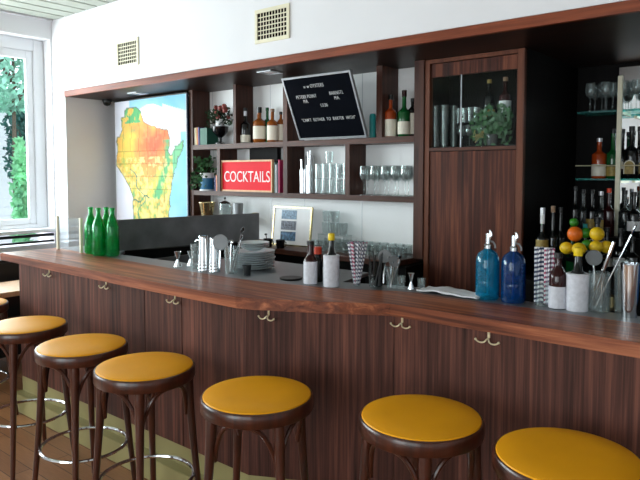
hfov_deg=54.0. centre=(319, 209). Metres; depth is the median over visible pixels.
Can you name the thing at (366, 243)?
straw
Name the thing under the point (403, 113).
bottle
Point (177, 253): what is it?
jigger
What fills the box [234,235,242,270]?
spoon
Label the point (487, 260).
soda siphon
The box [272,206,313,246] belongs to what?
picture frame
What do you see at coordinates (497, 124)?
trailing ivy
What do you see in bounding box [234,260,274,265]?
plate
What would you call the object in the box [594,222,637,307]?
spoon
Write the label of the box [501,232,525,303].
soda siphon
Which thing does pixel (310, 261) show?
bottle
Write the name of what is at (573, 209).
bottle
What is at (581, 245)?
lemon
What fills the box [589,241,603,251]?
lemon
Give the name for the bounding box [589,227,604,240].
lemon
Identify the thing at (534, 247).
straw
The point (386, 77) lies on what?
shelf unit
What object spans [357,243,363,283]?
straw
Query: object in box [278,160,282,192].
book
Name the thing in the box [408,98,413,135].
bottle
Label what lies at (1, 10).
trim
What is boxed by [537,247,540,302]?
straw
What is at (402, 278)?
base cabinet
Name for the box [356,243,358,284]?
straw
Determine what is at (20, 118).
conifer tree
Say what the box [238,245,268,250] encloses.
bowl
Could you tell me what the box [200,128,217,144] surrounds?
book
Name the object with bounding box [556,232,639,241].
step
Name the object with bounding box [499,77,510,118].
bottle
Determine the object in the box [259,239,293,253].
countertop
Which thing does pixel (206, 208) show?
ice bucket
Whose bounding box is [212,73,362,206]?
trim
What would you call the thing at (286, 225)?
photo
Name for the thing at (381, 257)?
straw
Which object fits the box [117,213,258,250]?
guard
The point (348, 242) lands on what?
straw
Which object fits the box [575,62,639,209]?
wall
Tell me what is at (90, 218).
bottle
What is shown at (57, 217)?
glass screen
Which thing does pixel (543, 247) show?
straw
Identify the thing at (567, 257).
fruit bowl
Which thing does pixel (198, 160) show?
ivy
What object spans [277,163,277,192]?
book
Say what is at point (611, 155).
bottle
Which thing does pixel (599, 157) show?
bottle
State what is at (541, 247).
straw
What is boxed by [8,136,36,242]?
shrub
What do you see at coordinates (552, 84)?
panel
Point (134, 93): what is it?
recessed light
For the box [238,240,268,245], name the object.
bowl
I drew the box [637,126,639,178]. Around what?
bottle
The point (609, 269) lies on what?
bottle
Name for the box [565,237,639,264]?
step
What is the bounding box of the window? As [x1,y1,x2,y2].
[0,34,55,239]
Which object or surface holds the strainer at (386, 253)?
in the glass
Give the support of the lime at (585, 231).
in the fruit bowl at (567, 257)
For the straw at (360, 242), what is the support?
in the glass
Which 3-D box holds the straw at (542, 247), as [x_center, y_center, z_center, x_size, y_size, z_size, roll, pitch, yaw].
[0.917,0.268,2.592,0.010,0.230,0.008,4,5,39]
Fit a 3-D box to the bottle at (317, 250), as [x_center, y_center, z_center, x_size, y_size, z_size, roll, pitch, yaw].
[-0.010,0.272,3.150,0.048,0.175,0.048,3,4,40]
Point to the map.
(152, 132)
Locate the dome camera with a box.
[102,99,111,105]
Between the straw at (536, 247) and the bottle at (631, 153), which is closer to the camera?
the straw at (536, 247)
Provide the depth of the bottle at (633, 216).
3.94 m
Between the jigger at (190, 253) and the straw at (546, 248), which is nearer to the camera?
the straw at (546, 248)
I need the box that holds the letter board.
[281,69,367,139]
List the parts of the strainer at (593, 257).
handle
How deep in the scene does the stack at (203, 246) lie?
3.49 m
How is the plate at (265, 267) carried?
on the deck
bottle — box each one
[84,207,94,253]
[91,208,105,255]
[102,207,108,243]
[105,208,119,256]
[240,108,250,142]
[253,107,265,141]
[264,107,268,141]
[267,109,277,141]
[277,112,282,140]
[304,240,316,284]
[314,246,322,281]
[323,233,339,286]
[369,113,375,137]
[385,95,396,136]
[398,90,409,135]
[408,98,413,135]
[483,79,494,119]
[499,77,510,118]
[536,208,548,247]
[547,206,558,263]
[548,252,565,308]
[557,207,565,270]
[565,227,573,272]
[566,247,589,311]
[568,186,579,229]
[577,189,586,228]
[583,224,589,273]
[586,190,595,229]
[588,217,605,276]
[591,138,605,177]
[594,191,603,228]
[603,188,614,236]
[604,227,612,276]
[606,129,615,177]
[612,228,627,279]
[618,190,628,237]
[621,129,624,177]
[623,126,638,178]
[624,237,639,262]
[627,192,639,237]
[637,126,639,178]
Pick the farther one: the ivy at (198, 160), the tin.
the ivy at (198, 160)
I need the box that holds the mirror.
[619,66,639,211]
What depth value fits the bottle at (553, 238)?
3.81 m
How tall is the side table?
0.760 m
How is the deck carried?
on the unit
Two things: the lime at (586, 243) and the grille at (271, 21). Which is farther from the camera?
the grille at (271, 21)
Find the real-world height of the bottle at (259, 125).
0.300 m
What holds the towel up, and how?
on the deck
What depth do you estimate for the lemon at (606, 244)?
3.56 m
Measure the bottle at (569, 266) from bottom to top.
0.300 m
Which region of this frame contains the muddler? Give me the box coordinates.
[589,241,615,306]
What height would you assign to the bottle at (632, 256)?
0.260 m
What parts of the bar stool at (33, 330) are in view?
leg, seat, leg, leg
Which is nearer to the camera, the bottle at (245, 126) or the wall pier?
the bottle at (245, 126)
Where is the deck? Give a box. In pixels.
[62,246,639,323]
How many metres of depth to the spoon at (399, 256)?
2.97 m
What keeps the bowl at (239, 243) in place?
on the bowl at (246, 248)
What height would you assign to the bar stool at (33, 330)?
0.772 m
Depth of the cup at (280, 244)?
4.87 m
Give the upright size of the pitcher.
0.130 m
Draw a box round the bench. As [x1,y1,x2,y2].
[0,260,20,358]
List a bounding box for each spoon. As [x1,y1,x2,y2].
[229,240,232,269]
[231,227,243,270]
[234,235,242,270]
[382,256,389,282]
[392,255,401,284]
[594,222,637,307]
[600,267,603,306]
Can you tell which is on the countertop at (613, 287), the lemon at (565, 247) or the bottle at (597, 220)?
the bottle at (597, 220)
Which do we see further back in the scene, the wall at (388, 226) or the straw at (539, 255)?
the wall at (388, 226)
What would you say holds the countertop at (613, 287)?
on the base cabinet at (529, 289)
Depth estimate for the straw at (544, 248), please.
2.57 m
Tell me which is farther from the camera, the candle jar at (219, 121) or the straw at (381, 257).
the candle jar at (219, 121)
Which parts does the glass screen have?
post, post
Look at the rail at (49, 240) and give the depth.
6.23 m
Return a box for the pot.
[486,134,501,144]
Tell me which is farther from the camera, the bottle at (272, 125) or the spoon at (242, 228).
the bottle at (272, 125)
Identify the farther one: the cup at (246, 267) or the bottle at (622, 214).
the bottle at (622, 214)
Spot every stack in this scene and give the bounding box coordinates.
[197,235,208,270]
[209,237,220,271]
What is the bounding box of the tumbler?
[369,261,382,286]
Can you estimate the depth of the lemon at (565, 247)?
3.64 m
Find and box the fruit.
[567,227,582,240]
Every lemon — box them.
[560,242,572,253]
[572,243,586,253]
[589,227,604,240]
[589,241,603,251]
[601,241,610,252]
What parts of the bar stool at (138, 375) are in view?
leg, leg, seat, leg, leg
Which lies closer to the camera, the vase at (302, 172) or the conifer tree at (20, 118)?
the vase at (302, 172)
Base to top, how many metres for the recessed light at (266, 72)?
0.008 m
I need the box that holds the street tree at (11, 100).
[0,56,24,207]
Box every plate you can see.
[233,248,274,254]
[233,251,274,256]
[233,253,273,258]
[233,258,273,262]
[234,255,275,260]
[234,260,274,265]
[234,262,274,267]
[234,264,274,269]
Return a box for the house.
[0,111,38,243]
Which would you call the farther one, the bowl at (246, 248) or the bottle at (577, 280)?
the bowl at (246, 248)
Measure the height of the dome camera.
0.068 m
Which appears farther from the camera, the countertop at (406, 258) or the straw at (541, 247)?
the countertop at (406, 258)
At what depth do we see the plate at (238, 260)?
3.55 m
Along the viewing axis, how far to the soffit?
3.91 m
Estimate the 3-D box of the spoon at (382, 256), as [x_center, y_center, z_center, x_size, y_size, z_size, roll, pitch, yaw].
[0.315,0.285,3.006,0.032,0.145,0.055,-2,4,-35]
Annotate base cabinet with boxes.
[274,254,422,287]
[525,284,639,315]
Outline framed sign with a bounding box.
[221,160,273,192]
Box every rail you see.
[0,239,53,245]
[575,165,639,165]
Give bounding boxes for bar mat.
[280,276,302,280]
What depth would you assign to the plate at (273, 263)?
3.55 m
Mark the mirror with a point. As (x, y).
(631, 81)
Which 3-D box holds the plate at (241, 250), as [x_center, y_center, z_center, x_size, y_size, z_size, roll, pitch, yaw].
[-0.374,0.237,3.573,0.236,0.018,0.236,3,4,40]
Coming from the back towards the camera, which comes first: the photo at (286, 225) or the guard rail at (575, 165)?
the photo at (286, 225)
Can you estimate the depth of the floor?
3.58 m
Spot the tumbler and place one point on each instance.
(376, 262)
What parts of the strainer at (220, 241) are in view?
handle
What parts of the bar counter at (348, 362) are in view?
panel, panel, panel, panel, panel, panel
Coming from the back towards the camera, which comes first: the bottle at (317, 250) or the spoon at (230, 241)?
the spoon at (230, 241)
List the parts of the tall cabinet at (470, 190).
rail, door, rail, rail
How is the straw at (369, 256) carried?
in the tumbler
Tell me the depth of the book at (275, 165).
5.14 m
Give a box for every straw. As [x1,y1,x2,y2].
[348,242,353,282]
[352,242,355,283]
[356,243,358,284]
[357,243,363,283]
[358,242,361,273]
[359,243,366,283]
[369,256,371,279]
[371,255,375,284]
[374,252,382,285]
[379,257,382,285]
[534,247,535,301]
[536,247,537,301]
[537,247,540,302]
[539,247,541,301]
[540,247,542,302]
[541,247,544,302]
[544,248,545,303]
[546,248,547,303]
[547,248,550,303]
[551,248,552,270]
[552,248,554,268]
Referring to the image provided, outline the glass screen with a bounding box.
[56,216,82,252]
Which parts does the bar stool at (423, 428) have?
leg, leg, seat, leg, leg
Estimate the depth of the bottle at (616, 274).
3.71 m
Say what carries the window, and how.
in the wall at (10, 24)
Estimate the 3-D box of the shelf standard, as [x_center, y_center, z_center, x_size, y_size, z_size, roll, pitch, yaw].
[2.008,-0.243,4.161,0.028,1.253,0.257,3,4,40]
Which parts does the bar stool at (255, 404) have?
leg, leg, seat, leg, leg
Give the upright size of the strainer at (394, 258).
0.147 m
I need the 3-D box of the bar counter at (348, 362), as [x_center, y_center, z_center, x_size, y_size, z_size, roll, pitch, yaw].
[0.318,0.947,2.503,5.822,0.999,0.423,3,4,40]
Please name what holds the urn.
on the shelf unit
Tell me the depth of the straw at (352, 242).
3.00 m
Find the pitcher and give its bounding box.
[233,203,242,213]
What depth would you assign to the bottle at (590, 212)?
4.10 m
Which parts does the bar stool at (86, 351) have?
leg, leg, seat, leg, leg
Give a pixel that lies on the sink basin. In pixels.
(183, 258)
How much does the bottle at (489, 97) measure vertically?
0.280 m
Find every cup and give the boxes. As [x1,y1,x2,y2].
[242,264,250,275]
[263,238,273,246]
[276,239,285,248]
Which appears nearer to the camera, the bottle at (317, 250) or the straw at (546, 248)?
the straw at (546, 248)
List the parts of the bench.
backrest, seat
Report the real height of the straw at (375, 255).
0.149 m
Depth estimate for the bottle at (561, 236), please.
3.86 m
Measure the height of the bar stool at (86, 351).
0.772 m
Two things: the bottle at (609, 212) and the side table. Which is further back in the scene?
the side table
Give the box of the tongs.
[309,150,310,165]
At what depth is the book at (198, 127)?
5.73 m
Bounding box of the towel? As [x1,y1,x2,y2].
[416,286,479,298]
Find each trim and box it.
[0,9,52,21]
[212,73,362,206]
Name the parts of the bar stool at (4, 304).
seat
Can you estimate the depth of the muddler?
2.46 m
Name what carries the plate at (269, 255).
on the plate at (273, 256)
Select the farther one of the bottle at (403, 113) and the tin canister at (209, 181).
the tin canister at (209, 181)
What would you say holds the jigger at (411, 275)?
on the deck
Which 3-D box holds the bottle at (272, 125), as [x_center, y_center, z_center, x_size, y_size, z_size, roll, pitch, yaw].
[-0.395,-0.701,5.213,0.090,0.275,0.090,3,4,40]
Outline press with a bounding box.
[219,197,231,214]
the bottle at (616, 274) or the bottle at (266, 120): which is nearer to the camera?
the bottle at (616, 274)
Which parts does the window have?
sash, sill rail, sill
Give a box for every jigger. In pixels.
[174,251,181,266]
[187,251,194,265]
[407,273,414,289]
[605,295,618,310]
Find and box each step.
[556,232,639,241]
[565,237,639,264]
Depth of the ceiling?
5.79 m
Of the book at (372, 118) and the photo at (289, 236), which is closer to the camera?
the book at (372, 118)
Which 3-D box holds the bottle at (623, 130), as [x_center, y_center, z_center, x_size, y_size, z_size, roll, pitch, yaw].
[2.034,-0.378,4.221,0.074,0.330,0.074,3,4,40]
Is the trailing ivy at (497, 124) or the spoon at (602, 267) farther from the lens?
the trailing ivy at (497, 124)
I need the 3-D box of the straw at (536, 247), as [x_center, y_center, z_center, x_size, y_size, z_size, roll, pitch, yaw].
[0.898,0.268,2.601,0.008,0.230,0.009,-2,4,-30]
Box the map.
[114,92,189,219]
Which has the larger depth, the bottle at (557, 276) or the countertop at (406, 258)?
the countertop at (406, 258)
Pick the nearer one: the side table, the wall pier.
the side table
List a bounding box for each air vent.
[116,37,138,68]
[255,3,289,43]
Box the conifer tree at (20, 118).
[0,110,25,181]
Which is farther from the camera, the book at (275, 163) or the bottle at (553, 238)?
the book at (275, 163)
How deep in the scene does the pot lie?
3.98 m
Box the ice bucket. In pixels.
[198,202,215,215]
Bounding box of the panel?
[523,48,577,273]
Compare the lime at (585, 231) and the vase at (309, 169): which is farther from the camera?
the vase at (309, 169)
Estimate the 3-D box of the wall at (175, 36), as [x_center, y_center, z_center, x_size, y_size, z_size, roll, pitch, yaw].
[1.056,-1.387,3.344,9.935,0.744,0.120,3,4,40]
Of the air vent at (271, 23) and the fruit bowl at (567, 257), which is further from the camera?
the air vent at (271, 23)
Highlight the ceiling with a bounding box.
[0,0,116,19]
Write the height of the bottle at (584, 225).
0.320 m
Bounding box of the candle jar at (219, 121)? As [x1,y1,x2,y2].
[216,119,224,125]
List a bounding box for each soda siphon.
[475,230,499,299]
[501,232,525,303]
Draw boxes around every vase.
[299,169,305,192]
[306,166,312,192]
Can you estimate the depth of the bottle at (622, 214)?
3.98 m
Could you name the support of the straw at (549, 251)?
in the glass
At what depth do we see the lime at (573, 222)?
3.70 m
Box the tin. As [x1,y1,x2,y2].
[620,262,639,317]
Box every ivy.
[189,155,216,189]
[469,102,513,145]
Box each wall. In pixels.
[0,12,56,252]
[51,0,626,92]
[189,67,414,253]
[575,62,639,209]
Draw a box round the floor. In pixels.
[0,354,147,479]
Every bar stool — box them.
[0,298,18,414]
[0,316,71,479]
[32,333,135,479]
[92,352,200,479]
[200,376,313,479]
[359,394,484,479]
[492,427,639,479]
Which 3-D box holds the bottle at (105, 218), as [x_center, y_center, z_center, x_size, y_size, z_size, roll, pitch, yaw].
[-1.431,0.137,4.208,0.090,0.315,0.090,-2,4,-24]
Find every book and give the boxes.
[198,127,203,144]
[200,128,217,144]
[274,162,277,192]
[275,165,276,192]
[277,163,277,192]
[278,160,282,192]
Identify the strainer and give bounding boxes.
[213,234,227,268]
[378,250,390,282]
[389,255,399,287]
[586,250,602,289]
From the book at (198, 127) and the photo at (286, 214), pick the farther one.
the book at (198, 127)
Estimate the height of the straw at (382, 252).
0.160 m
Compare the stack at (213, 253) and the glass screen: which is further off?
the glass screen
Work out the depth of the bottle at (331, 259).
3.00 m
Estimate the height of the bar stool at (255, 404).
0.772 m
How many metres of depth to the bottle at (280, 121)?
5.23 m
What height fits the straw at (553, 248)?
0.230 m
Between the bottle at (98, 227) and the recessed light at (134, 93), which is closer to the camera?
the bottle at (98, 227)
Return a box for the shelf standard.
[614,75,630,235]
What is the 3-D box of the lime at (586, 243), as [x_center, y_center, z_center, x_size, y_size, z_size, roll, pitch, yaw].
[1.546,0.203,3.633,0.064,0.064,0.064,3,4,37]
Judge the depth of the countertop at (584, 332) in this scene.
2.69 m
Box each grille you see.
[118,41,135,64]
[258,8,285,39]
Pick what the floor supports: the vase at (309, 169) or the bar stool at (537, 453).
the bar stool at (537, 453)
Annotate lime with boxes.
[569,218,578,226]
[581,228,589,237]
[582,240,591,250]
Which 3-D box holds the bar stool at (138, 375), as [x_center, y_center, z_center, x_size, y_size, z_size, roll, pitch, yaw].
[-0.759,1.047,2.746,0.427,0.772,0.427,3,5,40]
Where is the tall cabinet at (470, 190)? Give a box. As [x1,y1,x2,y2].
[423,48,527,297]
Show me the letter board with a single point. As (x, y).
(326, 105)
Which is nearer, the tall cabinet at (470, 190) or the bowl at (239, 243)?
the bowl at (239, 243)
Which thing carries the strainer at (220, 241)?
in the glass
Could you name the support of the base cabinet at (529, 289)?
on the floor
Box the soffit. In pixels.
[64,0,639,100]
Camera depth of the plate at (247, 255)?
3.52 m
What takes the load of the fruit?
in the fruit bowl at (567, 257)
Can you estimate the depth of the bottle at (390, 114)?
4.44 m
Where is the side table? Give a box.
[0,280,19,305]
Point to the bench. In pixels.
(9, 271)
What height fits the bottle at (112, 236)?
0.315 m
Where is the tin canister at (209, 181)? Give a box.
[200,173,214,190]
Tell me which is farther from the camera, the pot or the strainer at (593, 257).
the pot
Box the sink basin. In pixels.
[155,254,224,262]
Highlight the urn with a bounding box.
[204,104,232,143]
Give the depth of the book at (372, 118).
4.55 m
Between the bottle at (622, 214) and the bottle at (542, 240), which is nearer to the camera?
the bottle at (542, 240)
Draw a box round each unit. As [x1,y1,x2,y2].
[123,241,240,258]
[189,60,425,258]
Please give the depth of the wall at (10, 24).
6.42 m
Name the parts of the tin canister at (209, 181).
white lid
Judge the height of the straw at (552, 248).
0.230 m
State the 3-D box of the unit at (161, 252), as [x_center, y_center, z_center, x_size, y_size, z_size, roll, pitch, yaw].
[-1.155,0.771,4.859,1.039,1.025,0.624,-3,5,-42]
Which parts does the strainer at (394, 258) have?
handle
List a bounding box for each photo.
[280,231,295,240]
[281,221,295,229]
[282,210,296,218]
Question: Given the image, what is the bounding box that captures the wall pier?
[53,91,116,247]
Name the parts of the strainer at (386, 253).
handle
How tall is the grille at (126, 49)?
0.186 m
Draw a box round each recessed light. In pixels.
[127,92,148,94]
[257,70,282,74]
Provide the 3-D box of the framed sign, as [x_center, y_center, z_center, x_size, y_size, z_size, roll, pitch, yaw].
[-0.630,-0.292,5.377,0.633,0.272,0.026,3,4,40]
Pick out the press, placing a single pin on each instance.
(222, 202)
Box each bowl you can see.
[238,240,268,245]
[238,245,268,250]
[239,243,268,247]
[562,252,611,282]
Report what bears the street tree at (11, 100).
on the ground
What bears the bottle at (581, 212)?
on the step at (615, 238)
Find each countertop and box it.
[0,248,639,357]
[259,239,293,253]
[276,244,422,266]
[525,272,639,297]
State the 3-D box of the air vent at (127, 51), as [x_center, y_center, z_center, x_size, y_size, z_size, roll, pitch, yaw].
[-1.702,-1.387,5.545,0.335,0.238,0.012,3,4,40]
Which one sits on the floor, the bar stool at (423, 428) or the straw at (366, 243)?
the bar stool at (423, 428)
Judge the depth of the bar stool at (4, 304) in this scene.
4.06 m
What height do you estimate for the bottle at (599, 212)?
0.290 m
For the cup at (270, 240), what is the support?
on the countertop at (273, 246)
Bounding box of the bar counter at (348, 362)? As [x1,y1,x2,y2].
[17,264,639,479]
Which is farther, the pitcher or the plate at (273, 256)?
the pitcher

